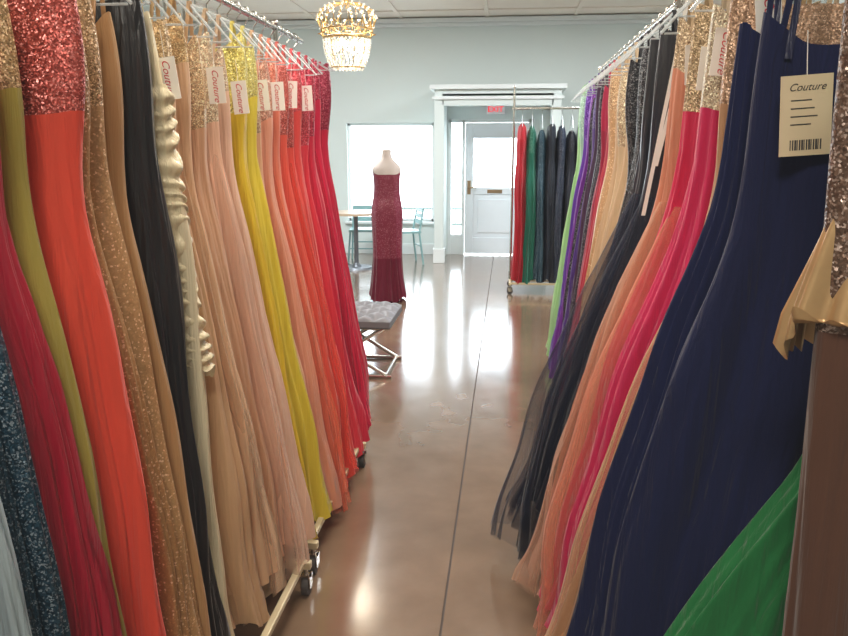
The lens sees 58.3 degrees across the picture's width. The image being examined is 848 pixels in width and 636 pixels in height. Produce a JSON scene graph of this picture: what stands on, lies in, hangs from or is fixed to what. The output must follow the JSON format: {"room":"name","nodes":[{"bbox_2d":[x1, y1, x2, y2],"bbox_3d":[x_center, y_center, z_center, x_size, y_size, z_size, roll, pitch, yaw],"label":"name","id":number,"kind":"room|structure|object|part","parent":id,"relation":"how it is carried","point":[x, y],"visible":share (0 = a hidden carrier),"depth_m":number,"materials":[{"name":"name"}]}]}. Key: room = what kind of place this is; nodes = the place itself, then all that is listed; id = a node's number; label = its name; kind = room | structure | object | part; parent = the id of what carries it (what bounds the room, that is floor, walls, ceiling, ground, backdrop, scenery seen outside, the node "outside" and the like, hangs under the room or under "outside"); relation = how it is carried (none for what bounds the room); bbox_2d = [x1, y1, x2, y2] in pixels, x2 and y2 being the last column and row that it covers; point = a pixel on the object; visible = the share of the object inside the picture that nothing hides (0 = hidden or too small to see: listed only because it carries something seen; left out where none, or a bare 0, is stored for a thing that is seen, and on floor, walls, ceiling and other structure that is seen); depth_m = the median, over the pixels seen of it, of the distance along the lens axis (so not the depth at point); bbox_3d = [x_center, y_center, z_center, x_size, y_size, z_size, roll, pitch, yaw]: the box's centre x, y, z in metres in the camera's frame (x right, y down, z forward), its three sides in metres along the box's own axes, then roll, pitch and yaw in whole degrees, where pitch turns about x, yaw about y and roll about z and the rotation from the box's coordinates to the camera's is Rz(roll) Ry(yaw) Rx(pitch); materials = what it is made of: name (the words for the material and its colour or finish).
{"room":"clothing store","nodes":[
{"label":"clothing store","id":0,"kind":"room"},
{"bbox_2d":[96,0,196,34],"bbox_3d":[-4.219,-1.150,4.542,0.200,3.380,14.800,1,13,6],"label":"wall","id":1,"kind":"structure","parent":0,"point":[146,5],"depth_m":9.84,"materials":[{"name":"blue paint"}]},
{"bbox_2d":[233,253,555,635],"bbox_3d":[-0.154,0.666,4.389,8.400,0.100,15.000,1,13,6],"label":"floor","id":2,"kind":"structure","parent":0,"point":[414,551],"depth_m":3.67,"materials":[{"name":"concrete"}]},
{"bbox_2d":[162,0,312,635],"bbox_3d":[-0.890,0.148,1.600,0.780,2.117,1.977,1,13,6],"label":"clothing rack","id":3,"kind":"object","parent":2,"relation":"on","point":[306,578],"visible":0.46,"depth_m":2.57,"materials":[{"name":"silver metal"}]},
{"bbox_2d":[0,497,31,635],"bbox_3d":[-0.901,0.204,1.261,0.614,2.046,0.229,1,13,6],"label":"gown","id":4,"kind":"object","parent":3,"relation":"hanging from","point":[14,619],"visible":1,"depth_m":1.28,"materials":[{"name":"fabric"}]},
{"bbox_2d":[0,327,70,635],"bbox_3d":[-0.898,0.182,1.342,0.615,2.039,0.187,1,13,6],"label":"gown","id":5,"kind":"object","parent":3,"relation":"hanging from","point":[20,496],"visible":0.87,"depth_m":1.35,"materials":[{"name":"fabric"}]},
{"bbox_2d":[0,151,121,635],"bbox_3d":[-0.872,0.162,1.468,0.624,2.055,0.201,1,13,6],"label":"gown","id":6,"kind":"object","parent":3,"relation":"hanging from","point":[83,567],"visible":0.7,"depth_m":1.46,"materials":[{"name":"fabric"}]},
{"bbox_2d":[0,0,126,635],"bbox_3d":[-0.893,0.146,1.540,0.586,2.055,0.195,0,13,2],"label":"gown","id":7,"kind":"object","parent":3,"relation":"hanging from","point":[16,187],"visible":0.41,"depth_m":1.45,"materials":[{"name":"fabric"}]},
{"bbox_2d":[7,0,165,635],"bbox_3d":[-0.858,0.122,1.629,0.614,2.046,0.183,3,13,13],"label":"gown","id":8,"kind":"object","parent":3,"relation":"hanging from","point":[48,38],"visible":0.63,"depth_m":1.55,"materials":[{"name":"fabric"}]},
{"bbox_2d":[82,43,189,635],"bbox_3d":[-0.846,0.097,1.742,0.626,2.048,0.193,1,13,3],"label":"gown","id":9,"kind":"object","parent":3,"relation":"hanging from","point":[167,565],"visible":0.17,"depth_m":1.78,"materials":[{"name":"fabric"}]},
{"bbox_2d":[76,0,203,635],"bbox_3d":[-0.840,0.082,1.807,0.601,2.046,0.214,1,13,6],"label":"gown","id":10,"kind":"object","parent":3,"relation":"hanging from","point":[110,233],"visible":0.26,"depth_m":1.75,"materials":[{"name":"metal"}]},
{"bbox_2d":[91,0,210,635],"bbox_3d":[-0.845,0.066,1.859,0.615,2.038,0.216,1,13,6],"label":"gown","id":11,"kind":"object","parent":3,"relation":"hanging from","point":[109,57],"visible":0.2,"depth_m":1.82,"materials":[{"name":"fabric"}]},
{"bbox_2d":[95,0,230,635],"bbox_3d":[-0.841,0.049,1.988,0.567,2.059,0.218,1,13,6],"label":"gown","id":12,"kind":"object","parent":3,"relation":"hanging from","point":[150,220],"visible":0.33,"depth_m":1.89,"materials":[{"name":"fabric"}]},
{"bbox_2d":[141,0,234,635],"bbox_3d":[-0.835,0.026,2.075,0.564,2.053,0.195,2,13,11],"label":"gown","id":13,"kind":"object","parent":3,"relation":"hanging from","point":[199,364],"visible":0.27,"depth_m":2.01,"materials":[{"name":"fabric"}]},
{"bbox_2d":[90,0,286,595],"bbox_3d":[-0.778,-0.038,2.287,0.679,2.017,0.284,1,13,6],"label":"gown","id":14,"kind":"object","parent":3,"relation":"hanging from","point":[260,510],"visible":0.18,"depth_m":2.28,"materials":[{"name":"fabric"}]},
{"bbox_2d":[149,0,269,628],"bbox_3d":[-0.795,-0.004,2.202,0.615,2.050,0.224,2,13,10],"label":"gown","id":15,"kind":"object","parent":3,"relation":"hanging from","point":[246,606],"visible":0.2,"depth_m":2.25,"materials":[{"name":"fabric"}]},
{"bbox_2d":[184,1,283,560],"bbox_3d":[-0.778,-0.109,2.387,0.621,1.922,0.231,1,13,6],"label":"gown","id":16,"kind":"object","parent":3,"relation":"hanging from","point":[197,81],"visible":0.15,"depth_m":2.32,"materials":[{"name":"fabric"}]},
{"bbox_2d":[198,8,309,574],"bbox_3d":[-0.743,-0.072,2.468,0.694,2.031,0.243,1,13,6],"label":"gown","id":17,"kind":"object","parent":3,"relation":"hanging from","point":[213,76],"visible":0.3,"depth_m":2.48,"materials":[{"name":"fabric"}]},
{"bbox_3d":[-0.890,1.071,1.805,0.780,0.028,1.938,1,13,6],"label":"frame","id":18,"kind":"part","parent":3,"relation":"part of","materials":[{"name":"beige metal"}]},
{"bbox_2d":[181,0,366,573],"bbox_3d":[-0.697,-0.236,3.336,0.760,2.117,1.454,1,13,6],"label":"clothing rack","id":19,"kind":"object","parent":2,"relation":"on","point":[313,544],"visible":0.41,"depth_m":2.97,"materials":[{"name":"silver metal"}]},
{"bbox_2d":[179,0,315,547],"bbox_3d":[-0.722,-0.107,2.591,0.654,2.016,0.215,1,13,6],"label":"gown","id":20,"kind":"object","parent":19,"relation":"hanging from","point":[224,113],"visible":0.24,"depth_m":2.60,"materials":[{"name":"fabric"}]},
{"bbox_2d":[194,0,317,538],"bbox_3d":[-0.715,-0.115,2.701,0.649,2.048,0.190,1,13,6],"label":"gown","id":21,"kind":"object","parent":19,"relation":"hanging from","point":[234,52],"visible":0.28,"depth_m":2.61,"materials":[{"name":"fabric"}]},
{"bbox_2d":[216,0,310,501],"bbox_3d":[-0.717,-0.155,2.888,0.615,2.050,0.221,1,13,6],"label":"gown","id":22,"kind":"object","parent":19,"relation":"hanging from","point":[263,104],"visible":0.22,"depth_m":2.72,"materials":[{"name":"fabric"}]},
{"bbox_2d":[206,0,332,521],"bbox_3d":[-0.698,-0.150,2.853,0.662,2.044,0.214,1,13,6],"label":"gown","id":23,"kind":"object","parent":19,"relation":"hanging from","point":[321,505],"visible":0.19,"depth_m":2.84,"materials":[{"name":"fabric"}]},
{"bbox_2d":[197,0,341,511],"bbox_3d":[-0.673,-0.180,2.999,0.664,2.049,0.227,1,13,6],"label":"gown","id":24,"kind":"object","parent":19,"relation":"hanging from","point":[300,334],"visible":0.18,"depth_m":3.01,"materials":[{"name":"fabric"}]},
{"bbox_2d":[216,6,348,486],"bbox_3d":[-0.654,-0.228,3.199,0.642,2.043,0.209,1,13,6],"label":"gown","id":25,"kind":"object","parent":19,"relation":"hanging from","point":[280,60],"visible":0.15,"depth_m":3.17,"materials":[{"name":"fabric"}]},
{"bbox_2d":[231,2,350,512],"bbox_3d":[-0.670,-0.169,3.120,0.713,2.122,0.234,1,13,6],"label":"gown","id":26,"kind":"object","parent":19,"relation":"hanging from","point":[277,88],"visible":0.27,"depth_m":3.08,"materials":[{"name":"fabric"}]},
{"bbox_2d":[249,11,358,480],"bbox_3d":[-0.638,-0.212,3.315,0.699,2.124,0.238,1,13,6],"label":"gown","id":27,"kind":"object","parent":19,"relation":"hanging from","point":[292,85],"visible":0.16,"depth_m":3.29,"materials":[{"name":"fabric"}]},
{"bbox_2d":[257,15,356,467],"bbox_3d":[-0.628,-0.275,3.435,0.643,2.052,0.209,1,13,6],"label":"gown","id":28,"kind":"object","parent":19,"relation":"hanging from","point":[293,68],"visible":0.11,"depth_m":3.31,"materials":[{"name":"fabric"}]},
{"bbox_2d":[266,20,363,457],"bbox_3d":[-0.621,-0.302,3.541,0.640,2.045,0.210,1,13,6],"label":"gown","id":29,"kind":"object","parent":19,"relation":"hanging from","point":[307,100],"visible":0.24,"depth_m":3.51,"materials":[{"name":"fabric"}]},
{"bbox_2d":[278,24,369,441],"bbox_3d":[-0.602,-0.332,3.665,0.660,2.041,0.229,1,13,6],"label":"gown","id":30,"kind":"object","parent":19,"relation":"hanging from","point":[317,195],"visible":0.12,"depth_m":3.61,"materials":[{"name":"fabric"}]},
{"bbox_2d":[284,29,371,429],"bbox_3d":[-0.608,-0.346,3.795,0.677,2.070,0.245,1,13,6],"label":"gown","id":31,"kind":"object","parent":19,"relation":"hanging from","point":[353,354],"visible":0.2,"depth_m":3.77,"materials":[{"name":"fabric"}]},
{"bbox_3d":[-0.719,0.730,3.343,0.760,0.028,1.008,1,13,6],"label":"frame","id":32,"kind":"part","parent":19,"relation":"part of","materials":[{"name":"beige metal"}]},
{"bbox_2d":[290,33,369,416],"bbox_3d":[-0.604,-0.387,3.894,0.629,2.035,0.207,0,13,2],"label":"gown","id":33,"kind":"object","parent":19,"relation":"hanging from","point":[323,70],"visible":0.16,"depth_m":3.82,"materials":[{"name":"fabric"}]},
{"bbox_2d":[338,210,371,270],"bbox_3d":[-0.899,-1.029,10.072,0.720,0.750,0.720,1,13,6],"label":"cafe table","id":34,"kind":"object","parent":2,"relation":"on","point":[356,266],"visible":0.64,"depth_m":10.03,"materials":[{"name":"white wood"}]},
{"bbox_2d":[348,205,372,262],"bbox_3d":[-0.843,-1.192,10.761,0.447,0.772,0.487,0,13,0],"label":"cafe chair","id":35,"kind":"object","parent":2,"relation":"on","point":[355,207],"visible":0.5,"depth_m":10.88,"materials":[{"name":"teal paint"}]},
{"bbox_2d":[355,301,401,378],"bbox_3d":[-0.522,0.135,5.497,0.654,0.455,0.604,1,13,6],"label":"tufted bench","id":36,"kind":"object","parent":2,"relation":"on","point":[380,317],"visible":0.4,"depth_m":5.30,"materials":[{"name":"grey fabric"}]},
{"bbox_2d":[369,149,406,302],"bbox_3d":[-0.377,-0.944,7.844,0.403,1.572,0.395,-2,13,-7],"label":"mannequin","id":37,"kind":"object","parent":2,"relation":"on","point":[387,276],"visible":1,"depth_m":7.77},
{"bbox_2d":[402,206,423,264],"bbox_3d":[-0.274,-1.144,10.547,0.487,0.772,0.447,-3,13,-15],"label":"cafe chair","id":38,"kind":"object","parent":2,"relation":"on","point":[412,230],"visible":0.65,"depth_m":10.48,"materials":[{"name":"teal paint"}]},
{"bbox_2d":[507,85,579,293],"bbox_3d":[1.768,-1.378,8.255,1.677,2.217,0.520,1,13,6],"label":"clothing rack","id":39,"kind":"object","parent":2,"relation":"on","point":[510,283],"visible":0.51,"depth_m":8.29,"materials":[{"name":"silver metal"}]},
{"bbox_2d":[511,109,526,283],"bbox_3d":[1.064,-1.330,8.323,0.189,1.908,0.480,1,13,6],"label":"gown","id":40,"kind":"object","parent":39,"relation":"hanging from","point":[521,146],"visible":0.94,"depth_m":8.21,"materials":[{"name":"fabric"}]},
{"bbox_2d":[522,106,536,283],"bbox_3d":[1.163,-1.330,8.327,0.196,1.910,0.498,1,13,6],"label":"gown","id":41,"kind":"object","parent":39,"relation":"hanging from","point":[530,218],"visible":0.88,"depth_m":8.19,"materials":[{"name":"fabric"}]},
{"bbox_3d":[1.768,-0.407,8.471,1.638,0.028,0.520,1,13,6],"label":"frame","id":42,"kind":"part","parent":39,"relation":"part of","materials":[{"name":"beige metal"}]},
{"bbox_2d":[533,106,545,282],"bbox_3d":[1.264,-1.323,8.312,0.168,1.918,0.493,3,13,15],"label":"gown","id":43,"kind":"object","parent":39,"relation":"hanging from","point":[541,140],"visible":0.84,"depth_m":8.17,"materials":[{"name":"fabric"}]},
{"bbox_2d":[542,106,555,282],"bbox_3d":[1.363,-1.323,8.300,0.169,1.914,0.491,1,13,6],"label":"gown","id":44,"kind":"object","parent":39,"relation":"hanging from","point":[550,168],"visible":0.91,"depth_m":8.17,"materials":[{"name":"fabric"}]},
{"bbox_2d":[547,106,565,282],"bbox_3d":[1.451,-1.323,8.284,0.210,1.904,0.487,1,13,6],"label":"gown","id":45,"kind":"object","parent":39,"relation":"hanging from","point":[561,133],"visible":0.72,"depth_m":8.14,"materials":[{"name":"fabric"}]},
{"bbox_2d":[563,106,575,232],"bbox_3d":[1.602,-1.318,8.268,0.187,1.908,0.486,0,13,-1],"label":"gown","id":46,"kind":"object","parent":39,"relation":"hanging from","point":[570,163],"visible":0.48,"depth_m":8.10,"materials":[{"name":"fabric"}]},
{"bbox_2d":[575,127,577,170],"bbox_3d":[1.673,-1.320,8.265,0.187,1.903,0.515,1,13,6],"label":"gown","id":47,"kind":"object","parent":39,"relation":"hanging from","point":[577,127],"visible":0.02,"depth_m":8.10,"materials":[{"name":"fabric"}]},
{"bbox_2d":[597,0,682,83],"bbox_3d":[1.089,-0.447,4.287,0.540,2.117,2.577,1,13,6],"label":"clothing rack","id":48,"kind":"object","parent":2,"relation":"on","point":[677,5],"visible":0.11,"depth_m":3.28,"materials":[{"name":"silver metal"}]},
{"bbox_2d":[546,64,604,356],"bbox_3d":[1.173,-0.672,5.223,0.595,2.051,0.195,1,13,6],"label":"gown","id":49,"kind":"object","parent":48,"relation":"hanging from","point":[554,317],"visible":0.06,"depth_m":5.25,"materials":[{"name":"fabric"}]},
{"bbox_2d":[546,66,604,348],"bbox_3d":[1.194,-0.710,5.384,0.592,2.046,0.220,1,13,6],"label":"gown","id":50,"kind":"object","parent":48,"relation":"hanging from","point":[559,268],"visible":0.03,"depth_m":5.46,"materials":[{"name":"fabric"}]},
{"bbox_2d":[548,59,609,368],"bbox_3d":[1.133,-0.604,4.904,0.594,2.046,0.225,1,13,6],"label":"gown","id":51,"kind":"object","parent":48,"relation":"hanging from","point":[589,93],"visible":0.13,"depth_m":4.89,"materials":[{"name":"fabric"}]},
{"bbox_2d":[557,61,607,314],"bbox_3d":[1.157,-0.642,5.095,0.552,2.054,0.187,1,13,6],"label":"gown","id":52,"kind":"object","parent":48,"relation":"hanging from","point":[583,99],"visible":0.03,"depth_m":4.94,"materials":[{"name":"fabric"}]},
{"bbox_2d":[549,55,617,378],"bbox_3d":[1.122,-0.577,4.794,0.602,2.052,0.219,1,13,6],"label":"gown","id":53,"kind":"object","parent":48,"relation":"hanging from","point":[558,329],"visible":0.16,"depth_m":4.81,"materials":[{"name":"fabric"}]},
{"bbox_2d":[555,52,621,373],"bbox_3d":[1.119,-0.538,4.611,0.567,2.047,0.206,1,13,6],"label":"gown","id":54,"kind":"object","parent":48,"relation":"hanging from","point":[596,84],"visible":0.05,"depth_m":4.59,"materials":[{"name":"fabric"}]},
{"bbox_2d":[556,48,622,371],"bbox_3d":[1.088,-0.494,4.427,0.598,2.056,0.190,1,13,6],"label":"gown","id":55,"kind":"object","parent":48,"relation":"hanging from","point":[573,266],"visible":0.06,"depth_m":4.48,"materials":[{"name":"fabric"}]},
{"bbox_2d":[554,44,627,392],"bbox_3d":[1.062,-0.470,4.284,0.580,2.040,0.214,1,13,6],"label":"gown","id":56,"kind":"object","parent":48,"relation":"hanging from","point":[590,177],"visible":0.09,"depth_m":4.24,"materials":[{"name":"fabric"}]},
{"bbox_2d":[554,40,631,402],"bbox_3d":[1.053,-0.436,4.151,0.612,2.048,0.182,1,13,6],"label":"gown","id":57,"kind":"object","parent":48,"relation":"hanging from","point":[598,157],"visible":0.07,"depth_m":4.08,"materials":[{"name":"fabric"}]},
{"bbox_2d":[556,35,637,404],"bbox_3d":[1.021,-0.395,3.988,0.596,2.058,0.214,1,13,6],"label":"gown","id":58,"kind":"object","parent":48,"relation":"hanging from","point":[604,112],"visible":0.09,"depth_m":3.88,"materials":[{"name":"fabric"}]},
{"bbox_2d":[564,30,643,381],"bbox_3d":[1.016,-0.367,3.822,0.612,2.040,0.221,1,13,6],"label":"gown","id":59,"kind":"object","parent":48,"relation":"hanging from","point":[588,249],"visible":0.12,"depth_m":3.84,"materials":[{"name":"fabric"}]},
{"bbox_2d":[571,25,652,362],"bbox_3d":[0.969,-0.330,3.657,0.596,2.042,0.212,1,13,6],"label":"gown","id":60,"kind":"object","parent":48,"relation":"hanging from","point":[615,74],"visible":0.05,"depth_m":3.56,"materials":[{"name":"fabric"}]},
{"bbox_2d":[575,19,655,344],"bbox_3d":[0.978,-0.297,3.525,0.627,2.047,0.212,1,13,6],"label":"gown","id":61,"kind":"object","parent":48,"relation":"hanging from","point":[598,243],"visible":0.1,"depth_m":3.49,"materials":[{"name":"fabric"}]},
{"bbox_2d":[587,6,670,318],"bbox_3d":[0.929,-0.232,3.217,0.654,2.043,0.196,1,13,6],"label":"gown","id":62,"kind":"object","parent":48,"relation":"hanging from","point":[614,216],"visible":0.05,"depth_m":3.18,"materials":[{"name":"fabric"}]},
{"bbox_2d":[595,13,662,278],"bbox_3d":[0.945,-0.265,3.370,0.613,2.044,0.200,1,13,6],"label":"gown","id":63,"kind":"object","parent":48,"relation":"hanging from","point":[621,123],"visible":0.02,"depth_m":3.23,"materials":[{"name":"fabric"}]},
{"bbox_2d":[625,1,683,186],"bbox_3d":[0.914,-0.193,3.058,0.651,2.051,0.192,1,13,6],"label":"gown","id":64,"kind":"object","parent":48,"relation":"hanging from","point":[634,67],"visible":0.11,"depth_m":2.92,"materials":[{"name":"fabric"}]},
{"bbox_3d":[0.803,0.123,1.715,0.540,2.117,2.477,1,13,6],"label":"clothing rack","id":65,"kind":"object","parent":2,"relation":"on","visible":0},
{"bbox_2d":[490,0,701,539],"bbox_3d":[0.783,-0.098,2.732,1.042,2.095,0.344,2,13,11],"label":"gown","id":66,"kind":"object","parent":65,"relation":"hanging from","point":[632,205],"visible":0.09,"depth_m":2.79,"materials":[{"name":"fabric"}]},
{"bbox_2d":[516,0,699,565],"bbox_3d":[0.805,-0.066,2.539,0.935,2.074,0.309,1,13,6],"label":"gown","id":67,"kind":"object","parent":65,"relation":"hanging from","point":[667,40],"visible":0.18,"depth_m":2.52,"materials":[{"name":"fabric"}]},
{"bbox_2d":[606,0,683,265],"bbox_3d":[0.881,-0.163,2.916,0.688,2.047,0.213,1,13,6],"label":"gown","id":68,"kind":"object","parent":65,"relation":"hanging from","point":[644,59],"visible":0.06,"depth_m":2.81,"materials":[{"name":"fabric"}]},
{"bbox_2d":[511,0,785,600],"bbox_3d":[0.768,0.013,2.309,0.955,2.128,0.321,1,13,6],"label":"gown","id":69,"kind":"object","parent":65,"relation":"hanging from","point":[684,31],"visible":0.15,"depth_m":2.30,"materials":[{"name":"fabric"}]},
{"bbox_2d":[566,0,780,635],"bbox_3d":[0.722,0.122,1.607,0.850,2.037,0.302,1,13,6],"label":"gown","id":70,"kind":"object","parent":65,"relation":"hanging from","point":[587,619],"visible":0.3,"depth_m":1.58,"materials":[{"name":"fabric"}]},
{"bbox_2d":[533,0,820,635],"bbox_3d":[0.767,0.034,2.108,0.858,2.083,0.309,0,13,2],"label":"gown","id":71,"kind":"object","parent":65,"relation":"hanging from","point":[703,12],"visible":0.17,"depth_m":2.11,"materials":[{"name":"fabric"}]},
{"bbox_2d":[544,0,843,632],"bbox_3d":[0.749,0.031,1.972,0.801,2.017,0.215,1,13,6],"label":"gown","id":72,"kind":"object","parent":65,"relation":"hanging from","point":[691,220],"visible":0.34,"depth_m":1.95,"materials":[{"name":"fabric"}]},
{"bbox_2d":[545,0,843,635],"bbox_3d":[0.709,0.114,1.803,0.906,2.108,0.246,1,13,3],"label":"gown","id":73,"kind":"object","parent":65,"relation":"hanging from","point":[823,21],"visible":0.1,"depth_m":1.64,"materials":[{"name":"fabric"}]},
{"bbox_2d":[602,0,839,635],"bbox_3d":[0.684,0.172,1.417,0.863,2.053,0.296,1,13,2],"label":"gown","id":74,"kind":"object","parent":65,"relation":"hanging from","point":[729,429],"visible":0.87,"depth_m":1.38,"materials":[{"name":"fabric"}]},
{"bbox_2d":[664,455,801,635],"bbox_3d":[0.640,0.204,1.259,0.946,2.047,0.252,1,13,6],"label":"gown","id":75,"kind":"object","parent":65,"relation":"hanging from","point":[744,593],"visible":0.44,"depth_m":1.31,"materials":[{"name":"fabric"}]},
{"bbox_2d":[773,0,847,635],"bbox_3d":[0.732,0.237,1.106,0.460,2.045,0.226,1,13,6],"label":"gown","id":76,"kind":"object","parent":65,"relation":"hanging from","point":[815,311],"visible":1,"depth_m":1.07,"materials":[{"name":"fabric"}]},
{"bbox_2d":[144,0,720,21],"bbox_3d":[-0.154,-2.756,3.630,8.400,0.150,15.000,1,13,6],"label":"ceiling","id":77,"kind":"structure","parent":0,"point":[259,6],"depth_m":9.96,"materials":[{"name":"paint"}]},
{"bbox_2d":[316,0,377,71],"bbox_3d":[-0.576,-2.478,5.593,0.464,1.243,0.464,1,13,6],"label":"chandelier","id":78,"kind":"object","parent":77,"relation":"hanging from","point":[364,45],"visible":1,"depth_m":5.60,"materials":[{"name":"gold metal"}]},
{"bbox_2d":[323,36,370,71],"bbox_3d":[-0.576,-1.977,5.705,0.363,0.223,0.360,1,13,6],"label":"lampshade","id":79,"kind":"object","parent":78,"relation":"on","point":[364,45],"depth_m":5.61,"materials":[{"name":"white"}]},
{"bbox_2d":[190,0,683,21],"bbox_3d":[0.105,-2.667,3.621,7.380,0.017,14.600,1,13,6],"label":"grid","id":80,"kind":"structure","parent":77,"relation":"attached to","point":[485,4],"depth_m":10.01,"materials":[{"name":"paint"}]},
{"bbox_2d":[197,13,671,253],"bbox_3d":[0.645,-2.625,11.195,8.000,3.380,0.200,1,13,6],"label":"wall","id":81,"kind":"structure","parent":0,"point":[402,65],"depth_m":10.92,"materials":[{"name":"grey paint"}]},
{"bbox_2d":[344,243,433,253],"bbox_3d":[0.633,-1.029,11.434,8.000,0.160,0.025,1,13,6],"label":"baseboard","id":82,"kind":"structure","parent":81,"relation":"attached to","point":[407,248],"depth_m":11.52,"materials":[{"name":"white paint"}]},
{"bbox_2d":[345,123,433,224],"bbox_3d":[-0.494,-2.153,11.364,1.380,1.475,0.200,1,13,6],"label":"frame","id":83,"kind":"object","parent":81,"relation":"attached to","point":[349,125],"visible":0.6,"depth_m":11.37,"materials":[{"name":"white paint"}]},
{"bbox_2d":[194,13,682,30],"bbox_3d":[0.630,-4.171,10.704,8.000,0.110,0.090,1,13,6],"label":"trim","id":84,"kind":"structure","parent":81,"relation":"attached to","point":[624,18],"depth_m":10.68,"materials":[{"name":"white paint"}]},
{"bbox_2d":[181,4,720,16],"bbox_3d":[-0.153,-2.675,3.659,8.000,0.020,13.480,1,13,6],"label":"trim","id":85,"kind":"structure","parent":81,"relation":"attached to","point":[653,6],"depth_m":10.15,"materials":[{"name":"paint"}]},
{"bbox_2d":[448,119,533,254],"bbox_3d":[0.979,-1.925,11.271,1.240,1.980,0.120,1,13,6],"label":"frame","id":86,"kind":"object","parent":81,"relation":"attached to","point":[455,241],"visible":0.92,"depth_m":11.24,"materials":[{"name":"white paint"}]},
{"bbox_2d":[486,106,504,113],"bbox_3d":[1.028,-2.995,10.923,0.260,0.120,0.085,1,13,6],"label":"exit sign","id":87,"kind":"object","parent":81,"relation":"attached to","point":[489,109],"visible":0.85,"depth_m":10.89,"materials":[{"name":"plastic"}]},
{"bbox_2d":[464,123,528,253],"bbox_3d":[1.060,-1.901,11.230,0.910,1.910,0.105,1,13,6],"label":"door leaf","id":88,"kind":"structure","parent":81,"relation":"in","point":[487,215],"depth_m":11.31,"materials":[{"name":"white paint"}]},
{"bbox_3d":[0.896,-1.924,11.220,0.515,0.200,0.060,1,13,6],"label":"hardware","id":89,"kind":"part","parent":88,"relation":"part of","materials":[{"name":"gold metal"}]},
{"bbox_2d":[430,83,566,262],"bbox_3d":[1.020,-2.007,10.693,1.800,2.390,0.960,1,13,6],"label":"trim","id":90,"kind":"structure","parent":81,"relation":"attached to","point":[550,94],"depth_m":10.11,"materials":[{"name":"white paint"}]},
{"bbox_2d":[793,0,844,3],"bbox_3d":[3.933,-0.959,3.677,0.200,3.380,14.800,1,13,6],"label":"wall","id":91,"kind":"structure","parent":0,"point":[813,1],"depth_m":8.35,"materials":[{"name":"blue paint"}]},
{"label":"outside","id":92,"kind":"structure","parent":0,"visible":0},
{"bbox_2d":[352,173,514,233],"bbox_3d":[3.402,-5.182,30.927,60.000,0.130,39.800,1,13,6],"label":"sidewalk","id":93,"kind":"structure","parent":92,"point":[415,189],"depth_m":31.34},
{"bbox_2d":[360,206,460,233],"bbox_3d":[1.550,-1.820,14.261,12.010,0.520,0.040,1,13,6],"label":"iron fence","id":94,"kind":"object","parent":93,"relation":"on","point":[404,208],"visible":0.02,"depth_m":14.37,"materials":[{"name":"white metal"}]}
]}

